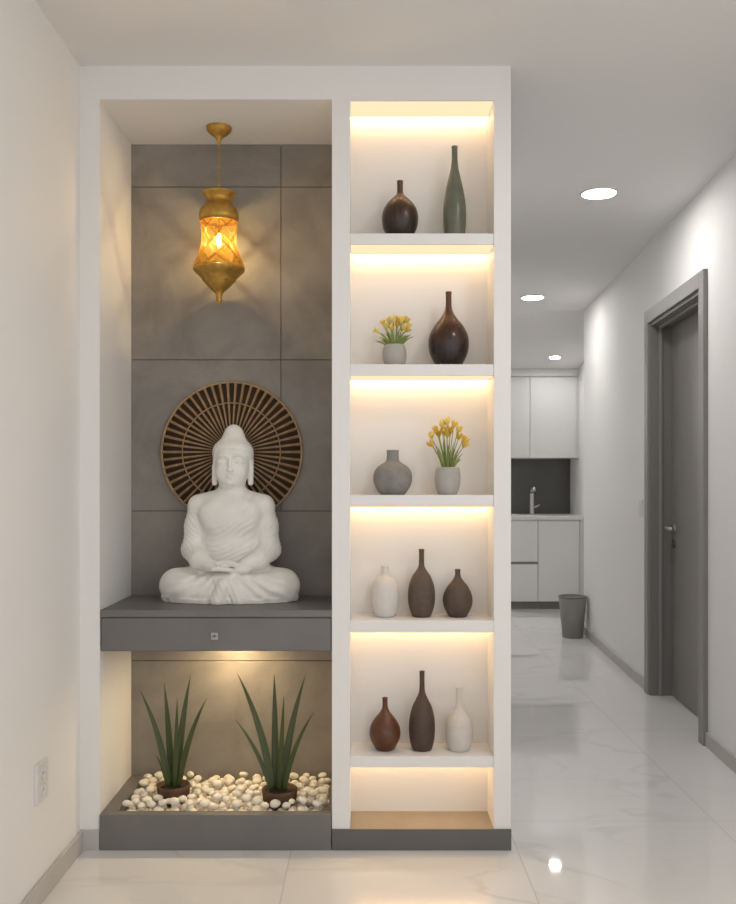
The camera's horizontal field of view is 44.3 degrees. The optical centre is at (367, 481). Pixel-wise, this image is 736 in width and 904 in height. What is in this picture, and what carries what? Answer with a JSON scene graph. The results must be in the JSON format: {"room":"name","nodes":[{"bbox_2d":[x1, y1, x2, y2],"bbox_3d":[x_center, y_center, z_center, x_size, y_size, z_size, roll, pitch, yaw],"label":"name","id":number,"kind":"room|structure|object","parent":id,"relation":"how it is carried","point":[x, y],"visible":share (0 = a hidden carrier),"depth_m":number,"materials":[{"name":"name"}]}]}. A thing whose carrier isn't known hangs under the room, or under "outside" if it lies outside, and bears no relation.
{"room":"home entrance hallway","nodes":[
{"label":"home entrance hallway","id":0,"kind":"room"},
{"bbox_2d":[0,0,79,903],"bbox_3d":[-1.015,-0.080,1.175,0.120,2.600,4.750,0,0,0],"label":"wall","id":1,"kind":"structure","parent":0,"point":[40,76],"depth_m":2.60,"materials":[{"name":"white paint"}]},
{"bbox_2d":[34,757,47,806],"bbox_3d":[-0.949,0.870,2.630,0.013,0.116,0.092,0,0,0],"label":"wall socket","id":2,"kind":"object","parent":1,"relation":"attached to","point":[41,768],"visible":1,"depth_m":2.61,"materials":[{"name":"white plastic"}]},
{"bbox_2d":[41,783,45,795],"bbox_3d":[-0.944,0.894,2.630,0.003,0.038,0.038,0,0,0],"label":"outlet","id":3,"kind":"object","parent":2,"relation":"attached to","point":[43,785],"depth_m":2.63,"materials":[{"name":"white plastic"}]},
{"bbox_2d":[41,766,45,779],"bbox_3d":[-0.944,0.846,2.630,0.003,0.038,0.038,0,0,0],"label":"outlet","id":4,"kind":"object","parent":2,"relation":"attached to","point":[43,768],"depth_m":2.63,"materials":[{"name":"white plastic"}]},
{"bbox_2d":[20,831,82,903],"bbox_3d":[-0.949,1.187,0.899,0.012,0.066,4.199,0,0,0],"label":"baseboard","id":5,"kind":"structure","parent":1,"relation":"attached to","point":[56,871],"depth_m":2.73,"materials":[{"name":"paint"}]},
{"bbox_2d":[132,660,331,660],"bbox_3d":[-0.505,-0.025,3.416,0.770,2.489,0.008,0,0,0],"label":"wall niche","id":6,"kind":"object","parent":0,"point":[132,660],"visible":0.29,"depth_m":3.41,"materials":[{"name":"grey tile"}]},
{"bbox_2d":[131,145,331,784],"bbox_3d":[-0.505,-0.025,3.406,0.770,2.489,0.012,0,0,0],"label":"cladding","id":7,"kind":"object","parent":6,"relation":"attached to","point":[271,330],"visible":0.62,"depth_m":3.40,"materials":[{"name":"grey tile"}]},
{"bbox_2d":[100,595,331,650],"bbox_3d":[-0.505,0.497,3.198,0.769,0.144,0.403,0,0,0],"label":"console","id":8,"kind":"object","parent":7,"relation":"attached to","point":[134,622],"visible":0.94,"depth_m":3.00,"materials":[{"name":"grey stone"}]},
{"bbox_2d":[159,424,299,604],"bbox_3d":[-0.495,0.108,3.240,0.501,0.632,0.240,0,0,-5],"label":"seated statue","id":9,"kind":"object","parent":8,"relation":"on","point":[231,540],"visible":1,"depth_m":3.20,"materials":[{"name":"white stone"}]},
{"bbox_2d":[161,381,302,507],"bbox_3d":[-0.511,-0.112,3.388,0.532,0.532,0.022,0,0,0],"label":"disc","id":10,"kind":"object","parent":7,"relation":"attached to","point":[201,419],"visible":0.69,"depth_m":3.39,"materials":[{"name":"wood"}]},
{"bbox_2d":[35,0,735,310],"bbox_3d":[0.600,-1.430,3.040,3.600,0.100,8.480,0,0,0],"label":"ceiling","id":11,"kind":"structure","parent":0,"point":[637,98],"depth_m":3.00,"materials":[{"name":"white paint"}]},
{"bbox_2d":[520,295,544,299],"bbox_3d":[1.227,-1.375,6.747,0.179,0.008,0.179,0,0,0],"label":"recessed light","id":12,"kind":"object","parent":11,"relation":"in","point":[526,297],"visible":1,"depth_m":6.74,"materials":[{"name":"plastic"}]},
{"bbox_2d":[522,296,542,299],"bbox_3d":[1.227,-1.377,6.747,0.156,0.004,0.156,0,0,0],"label":"diffuser","id":13,"kind":"object","parent":12,"relation":"attached to","point":[523,297],"depth_m":6.74,"materials":[{"name":"plastic"}]},
{"bbox_2d":[580,186,617,199],"bbox_3d":[1.101,-1.375,4.312,0.179,0.008,0.179,0,0,0],"label":"recessed light","id":14,"kind":"object","parent":11,"relation":"in","point":[595,193],"visible":1,"depth_m":4.30,"materials":[{"name":"plastic"}]},
{"bbox_2d":[582,189,615,198],"bbox_3d":[1.101,-1.377,4.312,0.156,0.004,0.156,0,0,0],"label":"diffuser","id":15,"kind":"object","parent":14,"relation":"attached to","point":[587,193],"depth_m":4.31,"materials":[{"name":"plastic"}]},
{"bbox_2d":[42,609,735,903],"bbox_3d":[0.600,1.260,4.500,7.200,0.080,11.400,0,0,0],"label":"floor","id":16,"kind":"structure","parent":0,"point":[616,797],"depth_m":3.13,"materials":[{"name":"tile"}]},
{"bbox_2d":[99,775,331,849],"bbox_3d":[-0.505,1.161,3.196,0.769,0.118,0.405,0,0,0],"label":"tray","id":17,"kind":"object","parent":16,"relation":"on","point":[119,828],"visible":0.64,"depth_m":2.99,"materials":[{"name":"concrete"}]},
{"bbox_2d":[131,798,139,804],"bbox_3d":[-0.798,1.097,3.106,0.028,0.022,0.033,0,-2,-38],"label":"pebble","id":18,"kind":"object","parent":17,"relation":"in","point":[136,801],"visible":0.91,"depth_m":3.10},
{"bbox_2d":[139,779,148,786],"bbox_3d":[-0.816,1.095,3.295,0.035,0.028,0.034,0,0,16],"label":"pebble","id":19,"kind":"object","parent":17,"relation":"on","point":[144,782],"visible":1,"depth_m":3.28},
{"bbox_2d":[142,796,151,803],"bbox_3d":[-0.763,1.097,3.121,0.034,0.026,0.033,0,0,-8],"label":"pebble","id":20,"kind":"object","parent":17,"relation":"on","point":[145,799],"visible":0.81,"depth_m":3.11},
{"bbox_2d":[145,786,155,793],"bbox_3d":[-0.776,1.099,3.228,0.037,0.028,0.037,0,0,-40],"label":"pebble","id":21,"kind":"object","parent":17,"relation":"on","point":[150,789],"visible":0.92,"depth_m":3.22,"materials":[{"name":"stone"}]},
{"bbox_2d":[146,800,155,807],"bbox_3d":[-0.736,1.093,3.070,0.031,0.023,0.032,0,0,-32],"label":"pebble","id":22,"kind":"object","parent":17,"relation":"in","point":[150,804],"visible":1,"depth_m":3.06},
{"bbox_2d":[158,799,167,805],"bbox_3d":[-0.702,1.096,3.092,0.030,0.024,0.030,0,0,29],"label":"pebble","id":23,"kind":"object","parent":17,"relation":"in","point":[162,802],"visible":1,"depth_m":3.08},
{"bbox_2d":[140,676,206,807],"bbox_3d":[-0.684,0.913,3.205,0.235,0.448,0.116,0,0,0],"label":"potted plant","id":24,"kind":"object","parent":17,"relation":"on","point":[172,765],"visible":0.91,"depth_m":3.19,"materials":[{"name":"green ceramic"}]},
{"bbox_2d":[169,807,179,810],"bbox_3d":[-0.659,1.121,3.071,0.041,0.033,0.042,0,0,-30],"label":"pebble","id":25,"kind":"object","parent":17,"relation":"on","point":[173,808],"visible":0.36,"depth_m":3.06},
{"bbox_2d":[169,797,178,805],"bbox_3d":[-0.660,1.088,3.081,0.034,0.028,0.036,0,0,-8],"label":"pebble","id":26,"kind":"object","parent":25,"relation":"on","point":[173,801],"visible":1,"depth_m":3.07,"materials":[{"name":"stone"}]},
{"bbox_2d":[178,795,186,801],"bbox_3d":[-0.643,1.096,3.130,0.032,0.023,0.028,-1,0,-16],"label":"pebble","id":27,"kind":"object","parent":17,"relation":"in","point":[182,798],"visible":0.84,"depth_m":3.12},
{"bbox_2d":[181,803,194,810],"bbox_3d":[-0.622,1.121,3.117,0.042,0.032,0.044,0,0,39],"label":"pebble","id":28,"kind":"object","parent":17,"relation":"on","point":[184,807],"visible":0.44,"depth_m":3.10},
{"bbox_2d":[193,775,201,781],"bbox_3d":[-0.630,1.096,3.342,0.026,0.024,0.039,0,0,18],"label":"pebble","id":29,"kind":"object","parent":17,"relation":"on","point":[197,778],"visible":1,"depth_m":3.33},
{"bbox_2d":[199,799,209,807],"bbox_3d":[-0.557,1.098,3.085,0.038,0.028,0.035,0,0,26],"label":"pebble","id":30,"kind":"object","parent":17,"relation":"in","point":[204,803],"visible":1,"depth_m":3.07,"materials":[{"name":"stone"}]},
{"bbox_2d":[206,802,218,810],"bbox_3d":[-0.535,1.121,3.123,0.044,0.033,0.047,0,0,-42],"label":"pebble","id":31,"kind":"object","parent":17,"relation":"on","point":[216,803],"visible":0.47,"depth_m":3.11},
{"bbox_2d":[213,793,221,800],"bbox_3d":[-0.522,1.091,3.135,0.032,0.023,0.031,0,0,-12],"label":"pebble","id":32,"kind":"object","parent":31,"relation":"on","point":[217,796],"visible":1,"depth_m":3.12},
{"bbox_2d":[222,796,229,802],"bbox_3d":[-0.491,1.097,3.127,0.028,0.022,0.027,0,0,-10],"label":"pebble","id":33,"kind":"object","parent":17,"relation":"in","point":[225,799],"visible":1,"depth_m":3.12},
{"bbox_2d":[227,785,235,790],"bbox_3d":[-0.490,1.104,3.261,0.034,0.021,0.028,0,0,-4],"label":"pebble","id":34,"kind":"object","parent":17,"relation":"on","point":[232,787],"visible":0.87,"depth_m":3.25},
{"bbox_2d":[231,799,241,807],"bbox_3d":[-0.448,1.099,3.086,0.035,0.028,0.037,0,0,33],"label":"pebble","id":35,"kind":"object","parent":17,"relation":"on","point":[236,803],"visible":1,"depth_m":3.08,"materials":[{"name":"stone"}]},
{"bbox_2d":[243,780,252,787],"bbox_3d":[-0.435,1.098,3.292,0.036,0.027,0.036,0,0,-22],"label":"pebble","id":36,"kind":"object","parent":17,"relation":"on","point":[248,783],"visible":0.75,"depth_m":3.28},
{"bbox_2d":[243,805,253,810],"bbox_3d":[-0.409,1.122,3.110,0.039,0.031,0.039,0,0,-41],"label":"pebble","id":37,"kind":"object","parent":17,"relation":"on","point":[245,807],"visible":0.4,"depth_m":3.10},
{"bbox_2d":[241,794,251,802],"bbox_3d":[-0.420,1.091,3.120,0.034,0.028,0.034,0,0,32],"label":"pebble","id":38,"kind":"object","parent":37,"relation":"on","point":[246,798],"visible":0.98,"depth_m":3.11,"materials":[{"name":"stone"}]},
{"bbox_2d":[252,777,261,783],"bbox_3d":[-0.407,1.098,3.319,0.034,0.027,0.034,0,0,25],"label":"pebble","id":39,"kind":"object","parent":17,"relation":"in","point":[257,780],"visible":0.86,"depth_m":3.31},
{"bbox_2d":[251,806,263,810],"bbox_3d":[-0.376,1.121,3.077,0.044,0.033,0.047,1,0,35],"label":"pebble","id":40,"kind":"object","parent":17,"relation":"on","point":[255,808],"visible":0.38,"depth_m":3.07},
{"bbox_2d":[252,797,262,804],"bbox_3d":[-0.379,1.092,3.100,0.034,0.024,0.032,0,0,43],"label":"pebble","id":41,"kind":"object","parent":17,"relation":"in","point":[256,800],"visible":1,"depth_m":3.09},
{"bbox_2d":[253,790,261,795],"bbox_3d":[-0.391,1.097,3.192,0.032,0.019,0.021,0,0,12],"label":"pebble","id":42,"kind":"object","parent":17,"relation":"in","point":[256,792],"visible":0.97,"depth_m":3.19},
{"bbox_2d":[260,802,268,808],"bbox_3d":[-0.350,1.097,3.068,0.029,0.022,0.029,0,0,4],"label":"pebble","id":43,"kind":"object","parent":17,"relation":"in","point":[264,805],"visible":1,"depth_m":3.06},
{"bbox_2d":[236,675,313,810],"bbox_3d":[-0.325,0.905,3.175,0.276,0.464,0.123,0,0,0],"label":"potted plant","id":44,"kind":"object","parent":17,"relation":"on","point":[276,772],"visible":0.96,"depth_m":3.17,"materials":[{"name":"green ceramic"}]},
{"bbox_2d":[270,799,280,807],"bbox_3d":[-0.317,1.098,3.088,0.036,0.028,0.037,0,0,12],"label":"pebble","id":45,"kind":"object","parent":17,"relation":"on","point":[275,803],"visible":1,"depth_m":3.08,"materials":[{"name":"stone"}]},
{"bbox_2d":[282,802,290,808],"bbox_3d":[-0.278,1.101,3.077,0.029,0.023,0.029,0,0,16],"label":"pebble","id":46,"kind":"object","parent":17,"relation":"on","point":[285,805],"visible":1,"depth_m":3.07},
{"bbox_2d":[297,805,308,810],"bbox_3d":[-0.221,1.121,3.087,0.041,0.033,0.040,0,0,-10],"label":"pebble","id":47,"kind":"object","parent":17,"relation":"on","point":[302,807],"visible":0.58,"depth_m":3.08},
{"bbox_2d":[298,796,306,803],"bbox_3d":[-0.223,1.087,3.093,0.031,0.022,0.038,0,0,-35],"label":"pebble","id":48,"kind":"object","parent":47,"relation":"on","point":[302,799],"visible":1,"depth_m":3.08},
{"bbox_2d":[303,787,311,793],"bbox_3d":[-0.214,1.096,3.211,0.034,0.024,0.032,0,0,-32],"label":"pebble","id":49,"kind":"object","parent":17,"relation":"on","point":[306,789],"visible":0.75,"depth_m":3.20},
{"bbox_2d":[307,797,314,803],"bbox_3d":[-0.199,1.102,3.131,0.030,0.025,0.030,0,0,39],"label":"pebble","id":50,"kind":"object","parent":17,"relation":"on","point":[310,800],"visible":0.65,"depth_m":3.12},
{"bbox_2d":[318,796,326,804],"bbox_3d":[-0.157,1.094,3.108,0.032,0.026,0.033,0,0,22],"label":"pebble","id":51,"kind":"object","parent":17,"relation":"in","point":[323,799],"visible":0.84,"depth_m":3.10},
{"bbox_2d":[318,786,328,793],"bbox_3d":[-0.158,1.089,3.196,0.037,0.027,0.037,0,0,-41],"label":"pebble","id":52,"kind":"object","parent":17,"relation":"in","point":[323,789],"visible":0.94,"depth_m":3.18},
{"label":"pebble","id":53,"kind":"object","parent":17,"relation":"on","visible":0},
{"bbox_2d":[309,790,317,796],"bbox_3d":[-0.190,1.090,3.166,0.034,0.025,0.029,0,0,3],"label":"pebble","id":54,"kind":"object","parent":53,"relation":"on","point":[313,793],"visible":0.99,"depth_m":3.15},
{"label":"pebble","id":55,"kind":"object","parent":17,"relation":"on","visible":0},
{"bbox_2d":[153,795,162,800],"bbox_3d":[-0.725,1.094,3.130,0.031,0.022,0.039,0,0,-36],"label":"pebble","id":56,"kind":"object","parent":55,"relation":"on","point":[156,797],"visible":0.91,"depth_m":3.12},
{"label":"pebble","id":57,"kind":"object","parent":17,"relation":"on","visible":0},
{"bbox_2d":[225,779,232,785],"bbox_3d":[-0.507,1.094,3.295,0.028,0.022,0.030,0,0,-40],"label":"pebble","id":58,"kind":"object","parent":57,"relation":"on","point":[228,782],"visible":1,"depth_m":3.29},
{"label":"pebble","id":59,"kind":"object","parent":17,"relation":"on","visible":0},
{"bbox_2d":[212,779,221,786],"bbox_3d":[-0.545,1.086,3.260,0.035,0.024,0.029,0,0,11],"label":"pebble","id":60,"kind":"object","parent":59,"relation":"on","point":[216,783],"visible":1,"depth_m":3.25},
{"label":"pebble","id":61,"kind":"object","parent":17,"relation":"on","visible":0},
{"bbox_2d":[154,771,162,778],"bbox_3d":[-0.776,1.091,3.363,0.036,0.028,0.036,0,0,-28],"label":"pebble","id":62,"kind":"object","parent":61,"relation":"on","point":[158,775],"visible":0.81,"depth_m":3.35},
{"bbox_3d":[-0.173,1.123,3.062,0.036,0.030,0.043,2,-3,-42],"label":"pebble","id":63,"kind":"object","parent":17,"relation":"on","visible":0},
{"bbox_2d":[312,800,321,807],"bbox_3d":[-0.172,1.089,3.062,0.034,0.025,0.032,0,0,36],"label":"pebble","id":64,"kind":"object","parent":63,"relation":"on","point":[317,803],"visible":1,"depth_m":3.05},
{"label":"pebble","id":65,"kind":"object","parent":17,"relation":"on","visible":0},
{"bbox_2d":[232,790,240,796],"bbox_3d":[-0.460,1.092,3.170,0.032,0.024,0.032,0,0,27],"label":"pebble","id":66,"kind":"object","parent":65,"relation":"on","point":[236,793],"visible":0.93,"depth_m":3.16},
{"label":"pebble","id":67,"kind":"object","parent":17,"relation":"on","visible":0},
{"bbox_2d":[296,782,303,789],"bbox_3d":[-0.246,1.089,3.237,0.029,0.023,0.032,0,0,-30],"label":"pebble","id":68,"kind":"object","parent":67,"relation":"on","point":[299,785],"visible":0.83,"depth_m":3.23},
{"bbox_3d":[-0.175,1.126,3.366,0.031,0.024,0.038,1,3,37],"label":"pebble","id":69,"kind":"object","parent":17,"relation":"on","visible":0},
{"bbox_2d":[318,772,326,777],"bbox_3d":[-0.170,1.093,3.370,0.029,0.020,0.037,0,0,41],"label":"pebble","id":70,"kind":"object","parent":69,"relation":"on","point":[322,774],"visible":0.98,"depth_m":3.36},
{"label":"pebble","id":71,"kind":"object","parent":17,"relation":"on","visible":0},
{"bbox_2d":[122,800,132,806],"bbox_3d":[-0.816,1.090,3.069,0.035,0.021,0.023,0,0,10],"label":"pebble","id":72,"kind":"object","parent":71,"relation":"on","point":[127,803],"visible":1,"depth_m":3.06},
{"label":"pebble","id":73,"kind":"object","parent":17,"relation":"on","visible":0},
{"bbox_2d":[208,803,215,808],"bbox_3d":[-0.528,1.098,3.066,0.028,0.020,0.027,0,0,-12],"label":"pebble","id":74,"kind":"object","parent":73,"relation":"on","point":[211,805],"visible":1,"depth_m":3.06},
{"label":"pebble","id":75,"kind":"object","parent":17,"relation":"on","visible":0},
{"bbox_2d":[235,785,244,791],"bbox_3d":[-0.456,1.093,3.224,0.035,0.026,0.035,0,0,36],"label":"pebble","id":76,"kind":"object","parent":75,"relation":"on","point":[241,788],"visible":0.79,"depth_m":3.21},
{"label":"pebble","id":77,"kind":"object","parent":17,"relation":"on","visible":0},
{"bbox_2d":[133,789,141,795],"bbox_3d":[-0.813,1.096,3.196,0.030,0.025,0.031,0,0,-31],"label":"pebble","id":78,"kind":"object","parent":77,"relation":"on","point":[137,791],"visible":0.8,"depth_m":3.19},
{"label":"pebble","id":79,"kind":"object","parent":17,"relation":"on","visible":0},
{"bbox_2d":[290,772,297,778],"bbox_3d":[-0.276,1.091,3.362,0.038,0.022,0.030,0,0,16],"label":"pebble","id":80,"kind":"object","parent":79,"relation":"on","point":[293,775],"visible":0.85,"depth_m":3.35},
{"bbox_2d":[80,66,510,849],"bbox_3d":[-0.240,-0.080,3.272,1.430,2.600,0.556,0,0,0],"label":"display unit","id":81,"kind":"object","parent":16,"relation":"on","point":[383,126],"visible":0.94,"depth_m":3.12,"materials":[{"name":"white paint"}]},
{"bbox_2d":[193,123,244,305],"bbox_3d":[-0.533,-0.952,3.235,0.187,0.633,0.187,0,0,0],"label":"hanging lantern","id":82,"kind":"object","parent":81,"relation":"hanging from","point":[218,210],"visible":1,"depth_m":3.20,"materials":[{"name":"gold metal"}]},
{"bbox_2d":[216,217,221,234],"bbox_3d":[-0.533,-0.947,3.235,0.018,0.123,0.018,0,0,0],"label":"bulb socket","id":83,"kind":"object","parent":82,"relation":"attached to","point":[218,229],"depth_m":3.23,"materials":[{"name":"gold metal"}]},
{"bbox_2d":[371,565,398,617],"bbox_3d":[0.058,0.373,3.100,0.097,0.174,0.097,0,0,35],"label":"bottle vase","id":84,"kind":"object","parent":81,"relation":"on","point":[384,590],"visible":1,"depth_m":3.06,"materials":[{"name":"white ceramic"}]},
{"bbox_2d":[370,697,399,751],"bbox_3d":[0.058,0.823,3.085,0.106,0.177,0.106,0,0,0],"label":"round vase","id":85,"kind":"object","parent":81,"relation":"on","point":[384,729],"visible":1,"depth_m":3.05,"materials":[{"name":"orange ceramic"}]},
{"bbox_2d":[373,450,411,494],"bbox_3d":[0.084,-0.033,3.085,0.133,0.151,0.133,0,0,3],"label":"round vase","id":86,"kind":"object","parent":81,"relation":"on","point":[392,477],"visible":1,"depth_m":3.04,"materials":[{"name":"grey ceramic"}]},
{"bbox_2d":[372,314,413,363],"bbox_3d":[0.089,-0.482,3.085,0.140,0.181,0.082,0,0,13],"label":"flower pot","id":87,"kind":"object","parent":81,"relation":"on","point":[394,350],"visible":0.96,"depth_m":3.07,"materials":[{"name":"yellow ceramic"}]},
{"bbox_2d":[382,180,417,232],"bbox_3d":[0.109,-0.927,3.085,0.124,0.201,0.124,0,0,-10],"label":"round vase","id":88,"kind":"object","parent":81,"relation":"on","point":[399,215],"visible":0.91,"depth_m":3.04,"materials":[{"name":"brown ceramic"}]},
{"bbox_2d":[408,549,434,617],"bbox_3d":[0.183,0.345,3.100,0.093,0.231,0.093,0,0,0],"label":"vase","id":89,"kind":"object","parent":81,"relation":"on","point":[421,590],"visible":1,"depth_m":3.07,"materials":[{"name":"brown ceramic"}]},
{"bbox_2d":[409,670,434,751],"bbox_3d":[0.184,0.778,3.085,0.089,0.267,0.089,0,0,-3],"label":"vase","id":90,"kind":"object","parent":81,"relation":"on","point":[421,720],"visible":1,"depth_m":3.05,"materials":[{"name":"brown ceramic"}]},
{"bbox_2d":[350,743,493,766],"bbox_3d":[0.179,0.930,3.084,0.478,0.036,0.161,0,0,0],"label":"shelf","id":91,"kind":"object","parent":81,"relation":"attached to","point":[361,754],"depth_m":3.01,"materials":[{"name":"white paint"}]},
{"bbox_2d":[351,767,492,767],"bbox_3d":[0.179,0.950,3.074,0.474,0.003,0.123,0,0,0],"label":"diffuser","id":92,"kind":"object","parent":81,"relation":"attached to","point":[351,767],"depth_m":3.01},
{"bbox_2d":[350,614,493,631],"bbox_3d":[0.179,0.480,3.084,0.478,0.038,0.161,0,0,0],"label":"shelf","id":93,"kind":"object","parent":81,"relation":"attached to","point":[358,622],"depth_m":3.00,"materials":[{"name":"white paint"}]},
{"bbox_2d":[351,632,492,632],"bbox_3d":[0.179,0.501,3.074,0.474,0.003,0.123,0,0,0],"label":"diffuser","id":94,"kind":"object","parent":81,"relation":"attached to","point":[351,632],"depth_m":3.01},
{"bbox_2d":[350,494,493,505],"bbox_3d":[0.179,0.062,3.084,0.478,0.038,0.161,0,0,0],"label":"shelf","id":95,"kind":"object","parent":81,"relation":"attached to","point":[355,499],"depth_m":3.00,"materials":[{"name":"white paint"}]},
{"bbox_2d":[351,506,492,506],"bbox_3d":[0.179,0.083,3.074,0.474,0.003,0.123,0,0,0],"label":"diffuser","id":96,"kind":"object","parent":81,"relation":"attached to","point":[351,506],"depth_m":3.01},
{"bbox_2d":[350,364,493,377],"bbox_3d":[0.179,-0.373,3.084,0.478,0.038,0.161,0,0,0],"label":"shelf","id":97,"kind":"object","parent":81,"relation":"attached to","point":[356,370],"depth_m":3.00,"materials":[{"name":"white paint"}]},
{"bbox_2d":[351,376,492,380],"bbox_3d":[0.179,-0.352,3.074,0.474,0.003,0.123,0,0,0],"label":"diffuser","id":98,"kind":"object","parent":81,"relation":"attached to","point":[353,378],"depth_m":3.07,"materials":[{"name":"plastic"}]},
{"bbox_2d":[350,233,493,255],"bbox_3d":[0.179,-0.808,3.084,0.478,0.036,0.161,0,0,0],"label":"shelf","id":99,"kind":"object","parent":81,"relation":"attached to","point":[361,244],"depth_m":3.01,"materials":[{"name":"white paint"}]},
{"bbox_2d":[351,245,492,254],"bbox_3d":[0.179,-0.788,3.074,0.474,0.003,0.123,0,0,0],"label":"diffuser","id":100,"kind":"object","parent":81,"relation":"attached to","point":[355,249],"depth_m":3.06,"materials":[{"name":"plastic"}]},
{"bbox_2d":[351,102,492,116],"bbox_3d":[0.179,-1.265,3.074,0.474,0.003,0.123,0,0,0],"label":"diffuser","id":101,"kind":"object","parent":81,"relation":"attached to","point":[358,109],"depth_m":3.07,"materials":[{"name":"plastic"}]},
{"bbox_2d":[425,417,470,494],"bbox_3d":[0.273,-0.090,3.085,0.154,0.265,0.089,0,0,6],"label":"flower pot","id":102,"kind":"object","parent":81,"relation":"on","point":[447,478],"visible":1,"depth_m":3.07,"materials":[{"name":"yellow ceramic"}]},
{"bbox_2d":[428,291,468,363],"bbox_3d":[0.275,-0.520,3.085,0.138,0.257,0.138,0,0,22],"label":"round vase","id":103,"kind":"object","parent":81,"relation":"on","point":[448,342],"visible":0.83,"depth_m":3.04,"materials":[{"name":"brown ceramic"}]},
{"bbox_2d":[443,145,465,232],"bbox_3d":[0.295,-0.986,3.085,0.079,0.318,0.079,0,0,3],"label":"vase","id":104,"kind":"object","parent":81,"relation":"on","point":[454,207],"visible":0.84,"depth_m":3.06,"materials":[{"name":"green ceramic"}]},
{"bbox_2d":[443,569,472,617],"bbox_3d":[0.307,0.379,3.100,0.101,0.162,0.101,0,0,-10],"label":"round vase","id":105,"kind":"object","parent":81,"relation":"on","point":[457,597],"visible":1,"depth_m":3.07,"materials":[{"name":"ceramic"}]},
{"bbox_2d":[445,686,472,751],"bbox_3d":[0.310,0.805,3.085,0.093,0.213,0.093,0,0,0],"label":"bottle vase","id":106,"kind":"object","parent":81,"relation":"on","point":[458,729],"visible":1,"depth_m":3.05,"materials":[{"name":"beige ceramic"}]},
{"bbox_2d":[511,520,537,600],"bbox_3d":[1.378,0.753,8.965,0.496,0.783,0.630,0,0,0],"label":"base cabinet","id":107,"kind":"object","parent":16,"relation":"on","point":[524,533],"visible":0.49,"depth_m":8.65,"materials":[{"name":"white paint"}]},
{"bbox_2d":[511,601,559,608],"bbox_3d":[1.579,1.183,8.710,0.897,0.075,0.020,0,0,0],"label":"toe kick","id":108,"kind":"object","parent":16,"relation":"on","point":[514,604],"visible":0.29,"depth_m":8.70,"materials":[{"name":"grey plastic"}]},
{"bbox_2d":[538,520,579,600],"bbox_3d":[1.827,0.753,8.965,0.401,0.783,0.630,0,0,0],"label":"base cabinet","id":109,"kind":"object","parent":16,"relation":"on","point":[558,540],"visible":0.77,"depth_m":8.65,"materials":[{"name":"white paint"}]},
{"bbox_2d":[511,514,583,519],"bbox_3d":[1.602,0.343,8.955,0.944,0.037,0.649,0,0,0],"label":"countertop","id":110,"kind":"structure","parent":109,"relation":"on","point":[513,516],"depth_m":8.63,"materials":[{"name":"stone"}]},
{"bbox_2d":[529,486,539,514],"bbox_3d":[1.628,0.181,8.945,0.107,0.286,0.165,0,0,27],"label":"tap","id":111,"kind":"object","parent":110,"relation":"on","point":[533,489],"visible":1,"depth_m":8.98,"materials":[{"name":"metal"}]},
{"bbox_2d":[558,594,586,638],"bbox_3d":[1.611,1.058,7.120,0.223,0.324,0.223,0,0,0],"label":"waste bin","id":112,"kind":"object","parent":16,"relation":"on","point":[572,606],"visible":1,"depth_m":7.04,"materials":[{"name":"grey plastic"}]},
{"bbox_2d":[580,520,583,594],"bbox_3d":[2.052,0.791,8.965,0.045,0.858,0.630,0,0,0],"label":"end panel","id":113,"kind":"object","parent":16,"relation":"on","point":[581,521],"visible":0.14,"depth_m":8.65,"materials":[{"name":"white paint"}]},
{"bbox_2d":[511,311,583,368],"bbox_3d":[1.150,-1.298,8.390,3.500,0.365,2.220,0,0,0],"label":"ceiling","id":114,"kind":"structure","parent":0,"point":[536,336],"depth_m":8.01,"materials":[{"name":"white paint"}]},
{"bbox_2d":[570,363,583,515],"bbox_3d":[2.197,-0.105,8.330,0.245,2.650,1.900,0,0,0],"label":"wall","id":115,"kind":"structure","parent":0,"point":[576,464],"depth_m":8.87,"materials":[{"name":"white paint"}]},
{"bbox_2d":[584,155,735,755],"bbox_3d":[1.724,-0.080,4.640,0.260,2.600,5.302,0,0,3],"label":"wall","id":116,"kind":"structure","parent":0,"point":[702,235],"depth_m":5.44,"materials":[{"name":"white paint"}]},
{"bbox_2d":[583,626,643,688],"bbox_3d":[1.677,1.187,6.270,0.012,0.066,2.023,0,0,3],"label":"baseboard","id":117,"kind":"structure","parent":116,"relation":"attached to","point":[629,670],"depth_m":6.04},
{"bbox_2d":[644,269,707,745],"bbox_3d":[1.687,0.117,4.712,0.222,2.205,1.088,0,0,3],"label":"door","id":118,"kind":"structure","parent":116,"relation":"in","point":[675,327],"depth_m":5.00,"materials":[{"name":"grey wood"}]},
{"bbox_2d":[706,732,735,773],"bbox_3d":[1.504,1.187,3.087,0.012,0.066,2.179,0,0,3],"label":"baseboard","id":119,"kind":"structure","parent":116,"relation":"attached to","point":[727,757],"depth_m":3.95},
{"bbox_3d":[1.150,0.052,9.340,3.300,2.335,0.120,0,0,0],"label":"wall","id":120,"kind":"structure","parent":0,"visible":0},
{"bbox_2d":[511,377,529,458],"bbox_3d":[1.362,-0.634,9.090,0.464,0.797,0.380,0,0,0],"label":"upper cabinet","id":121,"kind":"object","parent":120,"relation":"attached to","point":[520,386],"visible":0.44,"depth_m":8.90,"materials":[{"name":"white paint"}]},
{"bbox_2d":[511,369,578,457],"bbox_3d":[1.602,-0.675,9.092,0.944,0.879,0.376,0,0,0],"label":"trim","id":122,"kind":"structure","parent":121,"relation":"attached to","point":[514,372],"depth_m":8.91,"materials":[{"name":"white paint"}]},
{"bbox_2d":[511,459,569,513],"bbox_3d":[1.600,0.044,9.274,0.940,0.559,0.011,0,0,0],"label":"backsplash","id":123,"kind":"structure","parent":120,"relation":"attached to","point":[550,478],"depth_m":9.27,"materials":[{"name":"tile"}]},
{"bbox_2d":[527,377,576,458],"bbox_3d":[1.825,-0.634,9.090,0.463,0.797,0.380,0,0,0],"label":"upper cabinet","id":124,"kind":"object","parent":120,"relation":"attached to","point":[553,400],"visible":0.98,"depth_m":8.90,"materials":[{"name":"white paint"}]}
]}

